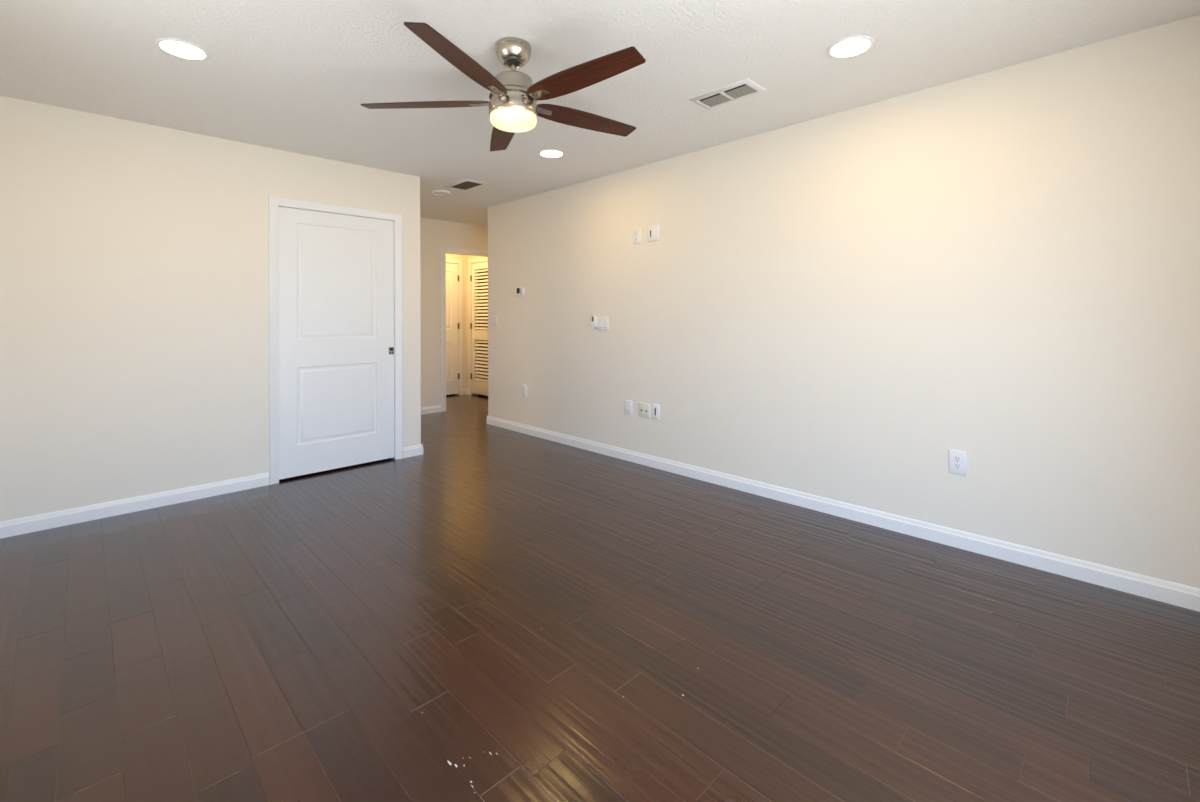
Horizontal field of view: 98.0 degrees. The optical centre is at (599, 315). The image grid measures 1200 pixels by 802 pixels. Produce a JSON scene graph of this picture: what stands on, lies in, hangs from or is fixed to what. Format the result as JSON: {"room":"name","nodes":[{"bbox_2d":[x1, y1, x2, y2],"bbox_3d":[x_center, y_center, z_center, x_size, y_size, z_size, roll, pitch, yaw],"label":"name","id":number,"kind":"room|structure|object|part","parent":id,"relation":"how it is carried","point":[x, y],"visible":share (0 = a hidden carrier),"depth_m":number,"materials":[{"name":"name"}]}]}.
{"room":"empty living room","nodes":[
{"label":"empty living room","id":0,"kind":"room"},
{"bbox_2d":[0,96,420,521],"bbox_3d":[-2.579,0.002,3.680,2.696,2.440,0.120,0,0,-45],"label":"wall","id":1,"kind":"structure","parent":0,"point":[134,256],"depth_m":3.28,"materials":[{"name":"white paint"}]},
{"bbox_2d":[0,472,268,538],"bbox_3d":[-2.897,1.178,3.268,1.420,0.090,0.015,0,0,-45],"label":"baseboard","id":2,"kind":"structure","parent":1,"relation":"attached to","point":[8,528],"depth_m":3.22,"materials":[{"name":"white paint"}]},
{"bbox_2d":[268,196,402,484],"bbox_3d":[-2.085,0.176,4.158,0.986,2.090,0.137,0,0,-45],"label":"door frame","id":3,"kind":"structure","parent":1,"relation":"attached to","point":[274,202],"depth_m":3.94,"materials":[{"name":"white paint"}]},
{"bbox_2d":[278,206,393,479],"bbox_3d":[-2.067,0.199,4.140,0.858,2.007,0.038,0,0,-45],"label":"door","id":4,"kind":"structure","parent":1,"relation":"in","point":[336,271],"depth_m":4.10,"materials":[{"name":"white paint"}]},
{"bbox_3d":[-1.767,0.296,4.413,0.044,0.062,0.004,0,0,-45],"label":"flush pull","id":5,"kind":"part","parent":4,"relation":"part of","materials":[{"name":"black metal"}]},
{"bbox_2d":[403,444,422,457],"bbox_3d":[-1.667,1.174,4.571,0.181,0.090,0.135,0,0,-45],"label":"baseboard","id":6,"kind":"structure","parent":1,"relation":"attached to","point":[415,450],"depth_m":4.52,"materials":[{"name":"white paint"}]},
{"bbox_2d":[420,217,487,406],"bbox_3d":[-2.161,0.001,6.586,5.000,2.440,0.120,0,0,-45],"label":"wall","id":7,"kind":"structure","parent":0,"point":[435,234],"depth_m":6.57,"materials":[{"name":"white paint"}]},
{"bbox_2d":[421,405,441,414],"bbox_3d":[-2.111,1.176,6.538,5.000,0.090,0.015,0,0,-45],"label":"baseboard","id":8,"kind":"structure","parent":7,"relation":"attached to","point":[436,408],"depth_m":6.53,"materials":[{"name":"white paint"}]},
{"bbox_2d":[441,247,487,411],"bbox_3d":[-1.725,0.170,7.006,0.938,2.099,0.137,0,0,-45],"label":"door frame","id":9,"kind":"structure","parent":7,"relation":"attached to","point":[444,250],"depth_m":6.66,"materials":[{"name":"white paint"}]},
{"bbox_2d":[446,254,466,394],"bbox_3d":[-2.563,0.002,7.751,1.470,2.440,0.120,0,0,-45],"label":"wall","id":10,"kind":"structure","parent":0,"point":[448,256],"depth_m":8.11,"materials":[{"name":"white paint"}]},
{"bbox_2d":[446,263,459,394],"bbox_3d":[-2.451,0.198,7.794,0.762,2.003,0.054,0,0,-45],"label":"door","id":11,"kind":"structure","parent":10,"relation":"in","point":[452,277],"depth_m":7.97,"materials":[{"name":"white paint"}]},
{"bbox_2d":[446,259,462,394],"bbox_3d":[-2.441,0.179,7.775,0.865,2.085,0.017,0,0,-45],"label":"door frame","id":12,"kind":"structure","parent":10,"relation":"attached to","point":[447,260],"depth_m":8.05,"materials":[{"name":"white paint"}]},
{"bbox_2d":[466,255,487,394],"bbox_3d":[-1.692,-0.001,7.832,0.120,2.440,0.990,0,0,-45],"label":"wall","id":13,"kind":"structure","parent":0,"point":[467,256],"depth_m":8.11,"materials":[{"name":"white paint"}]},
{"bbox_2d":[463,388,468,394],"bbox_3d":[-2.080,1.176,8.085,0.080,0.090,0.080,0,0,-45],"label":"baseboard","id":14,"kind":"structure","parent":13,"relation":"attached to","point":[465,390],"depth_m":8.10,"materials":[{"name":"white paint"}]},
{"bbox_2d":[468,257,487,394],"bbox_3d":[-1.728,0.177,7.771,0.017,2.085,0.865,0,0,-45],"label":"door frame","id":15,"kind":"structure","parent":13,"relation":"attached to","point":[486,258],"depth_m":8.06,"materials":[{"name":"white paint"}]},
{"bbox_2d":[470,262,487,395],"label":"door","id":16,"kind":"structure","parent":13,"relation":"in","point":[478,387],"depth_m":7.91,"materials":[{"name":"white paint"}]},
{"bbox_3d":[-1.706,0.679,7.793,0.024,0.612,0.587,0,0,-45],"label":"louver panel","id":17,"kind":"part","parent":16,"relation":"part of","materials":[{"name":"white paint"}]},
{"bbox_3d":[-1.708,-0.245,7.793,0.024,0.904,0.587,0,0,-45],"label":"louver panel","id":18,"kind":"part","parent":16,"relation":"part of","materials":[{"name":"white paint"}]},
{"bbox_2d":[0,394,1199,801],"bbox_3d":[-0.607,1.217,4.161,6.210,0.001,8.010,0,0,-45],"label":"floor","id":19,"kind":"structure","parent":0,"point":[491,613],"depth_m":1.88,"materials":[{"name":"brown wood"}]},
{"bbox_2d":[0,0,1199,226],"bbox_3d":[-0.614,-1.284,4.161,6.210,0.120,8.010,0,0,-45],"label":"ceiling","id":20,"kind":"structure","parent":0,"point":[295,76],"depth_m":2.51,"materials":[{"name":"white paint"}]},
{"bbox_2d":[155,38,209,60],"bbox_3d":[-1.908,-1.217,2.385,0.196,0.006,0.196,0,0,-45],"label":"recessed light","id":21,"kind":"object","parent":20,"relation":"in","point":[175,47],"visible":1,"depth_m":2.38,"materials":[{"name":"white plastic"}]},
{"bbox_2d":[431,190,450,195],"bbox_3d":[-1.568,-1.212,5.139,0.180,0.017,0.180,0,0,-45],"label":"smoke detector","id":22,"kind":"object","parent":20,"relation":"in","point":[435,192],"visible":1,"depth_m":5.11,"materials":[{"name":"white plastic"}]},
{"bbox_2d":[445,179,486,190],"bbox_3d":[-1.248,-1.216,4.855,0.225,0.012,0.385,0,0,-45],"label":"ceiling vent","id":23,"kind":"object","parent":20,"relation":"in","point":[465,184],"visible":1,"depth_m":4.83,"materials":[{"name":"white metal"}]},
{"bbox_2d":[361,22,645,150],"bbox_3d":[-0.355,-1.041,2.360,1.306,0.366,1.301,0,0,-45],"label":"ceiling fan","id":24,"kind":"object","parent":20,"relation":"hanging from","point":[513,107],"visible":1,"depth_m":2.28,"materials":[{"name":"brown wood"}]},
{"bbox_3d":[-0.786,-0.960,2.372,0.576,0.006,0.128,-1,12,1],"label":"blade","id":25,"kind":"part","parent":24,"relation":"part of","materials":[{"name":"brown wood"}]},
{"bbox_3d":[-0.521,-0.967,1.993,0.128,0.006,0.577,12,4,19],"label":"blade","id":26,"kind":"part","parent":24,"relation":"part of","materials":[{"name":"brown wood"}]},
{"bbox_3d":[-0.507,-0.962,2.741,0.128,0.006,0.576,-13,3,-17],"label":"blade","id":27,"kind":"part","parent":24,"relation":"part of","materials":[{"name":"brown wood"}]},
{"bbox_3d":[-0.392,-0.882,2.365,0.209,0.048,0.209,0,0,-45],"label":"lamp shade","id":28,"kind":"part","parent":24,"relation":"part of","materials":[{"name":"beige glass"}]},
{"bbox_3d":[-0.079,-0.976,2.128,0.576,0.006,0.128,-2,-13,37],"label":"blade","id":29,"kind":"part","parent":24,"relation":"part of","materials":[{"name":"brown wood"}]},
{"bbox_3d":[-0.070,-0.969,2.590,0.576,0.006,0.128,0,-12,-35],"label":"blade","id":30,"kind":"part","parent":24,"relation":"part of","materials":[{"name":"brown wood"}]},
{"bbox_2d":[538,149,563,157],"bbox_3d":[-0.366,-1.221,3.927,0.196,0.006,0.196,0,0,-45],"label":"recessed light","id":31,"kind":"object","parent":20,"relation":"in","point":[549,153],"visible":1,"depth_m":3.92,"materials":[{"name":"white plastic"}]},
{"bbox_2d":[688,78,766,108],"bbox_3d":[0.702,-1.221,2.889,0.208,0.012,0.372,0,0,-45],"label":"ceiling vent","id":32,"kind":"object","parent":20,"relation":"in","point":[743,88],"visible":1,"depth_m":2.87,"materials":[{"name":"white metal"}]},
{"bbox_2d":[827,36,873,57],"bbox_3d":[1.144,-1.225,2.383,0.196,0.006,0.196,0,0,-45],"label":"recessed light","id":33,"kind":"object","parent":20,"relation":"in","point":[848,47],"visible":1,"depth_m":2.37,"materials":[{"name":"white plastic"}]},
{"bbox_2d":[488,15,1199,588],"bbox_3d":[0.774,-0.008,3.916,0.120,2.440,5.674,0,0,-45],"label":"wall","id":34,"kind":"structure","parent":0,"point":[1001,267],"depth_m":2.82,"materials":[{"name":"white paint"}]},
{"bbox_2d":[494,315,497,325],"bbox_3d":[-1.156,0.053,5.769,0.014,0.118,0.075,0,0,-45],"label":"light switch","id":35,"kind":"object","parent":34,"relation":"attached to","point":[495,316],"visible":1,"depth_m":5.76,"materials":[{"name":"white plastic"}]},
{"bbox_2d":[516,287,524,295],"bbox_3d":[-0.830,-0.253,5.429,0.028,0.088,0.128,0,0,-45],"label":"thermostat","id":36,"kind":"object","parent":34,"relation":"attached to","point":[520,291],"visible":1,"depth_m":5.41,"materials":[{"name":"white plastic"}]},
{"bbox_2d":[522,384,526,396],"bbox_3d":[-0.787,0.776,5.401,0.012,0.122,0.080,0,0,-45],"label":"wall outlet","id":37,"kind":"object","parent":34,"relation":"attached to","point":[524,387],"visible":1,"depth_m":5.39,"materials":[{"name":"white plastic"}]},
{"bbox_2d":[591,314,597,327],"bbox_3d":[-0.049,0.045,4.632,0.040,0.124,0.052,0,0,-45],"label":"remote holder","id":38,"kind":"object","parent":34,"relation":"attached to","point":[594,324],"visible":1,"depth_m":4.62,"materials":[{"name":"white plastic"}]},
{"bbox_2d":[599,317,608,329],"bbox_3d":[0.031,0.067,4.572,0.014,0.114,0.116,0,0,-45],"label":"light switch","id":39,"kind":"object","parent":34,"relation":"attached to","point":[603,321],"visible":1,"depth_m":4.57,"materials":[{"name":"white plastic"}]},
{"bbox_2d":[625,400,631,414],"bbox_3d":[0.236,0.767,4.368,0.012,0.114,0.078,0,0,-45],"label":"wall outlet","id":40,"kind":"object","parent":34,"relation":"attached to","point":[628,404],"visible":1,"depth_m":4.36,"materials":[{"name":"white plastic"}]},
{"bbox_2d":[633,229,640,243],"bbox_3d":[0.303,-0.653,4.296,0.012,0.118,0.076,0,0,-45],"label":"wall outlet","id":41,"kind":"object","parent":34,"relation":"attached to","point":[636,233],"visible":1,"depth_m":4.29,"materials":[{"name":"white plastic"}]},
{"bbox_2d":[639,402,649,417],"bbox_3d":[0.360,0.768,4.241,0.014,0.114,0.116,0,0,-45],"label":"jack plate","id":42,"kind":"object","parent":34,"relation":"attached to","point":[644,408],"visible":1,"depth_m":4.24,"materials":[{"name":"beige plastic"}]},
{"bbox_2d":[648,225,658,241],"bbox_3d":[0.427,-0.661,4.172,0.011,0.122,0.117,0,0,-45],"label":"cable plate","id":43,"kind":"object","parent":34,"relation":"attached to","point":[653,231],"visible":1,"depth_m":4.17,"materials":[{"name":"white plastic"}]},
{"bbox_2d":[652,404,659,419],"bbox_3d":[0.444,0.764,4.158,0.011,0.116,0.074,0,0,-45],"label":"cable plate","id":44,"kind":"object","parent":34,"relation":"attached to","point":[655,407],"visible":1,"depth_m":4.15,"materials":[{"name":"white plastic"}]},
{"bbox_2d":[486,416,1199,611],"bbox_3d":[1.518,1.165,4.745,2.369,0.090,5.569,0,0,-45],"label":"baseboard","id":45,"kind":"structure","parent":34,"relation":"attached to","point":[1173,593],"depth_m":2.83,"materials":[{"name":"white paint"}]},
{"bbox_2d":[949,449,966,475],"bbox_3d":[1.867,0.764,2.721,0.012,0.124,0.080,0,0,-45],"label":"wall outlet","id":46,"kind":"object","parent":34,"relation":"attached to","point":[957,458],"visible":1,"depth_m":2.72,"materials":[{"name":"white plastic"}]},
{"bbox_2d":[953,463,960,468],"bbox_3d":[1.865,0.784,2.719,0.004,0.028,0.034,0,0,-45],"label":"receptacle","id":47,"kind":"object","parent":46,"relation":"attached to","point":[955,465],"depth_m":2.72,"materials":[{"name":"white plastic"}]},
{"bbox_2d":[954,456,960,461],"bbox_3d":[1.864,0.745,2.719,0.004,0.028,0.034,0,0,-45],"label":"receptacle","id":48,"kind":"object","parent":46,"relation":"attached to","point":[956,458],"depth_m":2.72,"materials":[{"name":"white plastic"}]}
]}

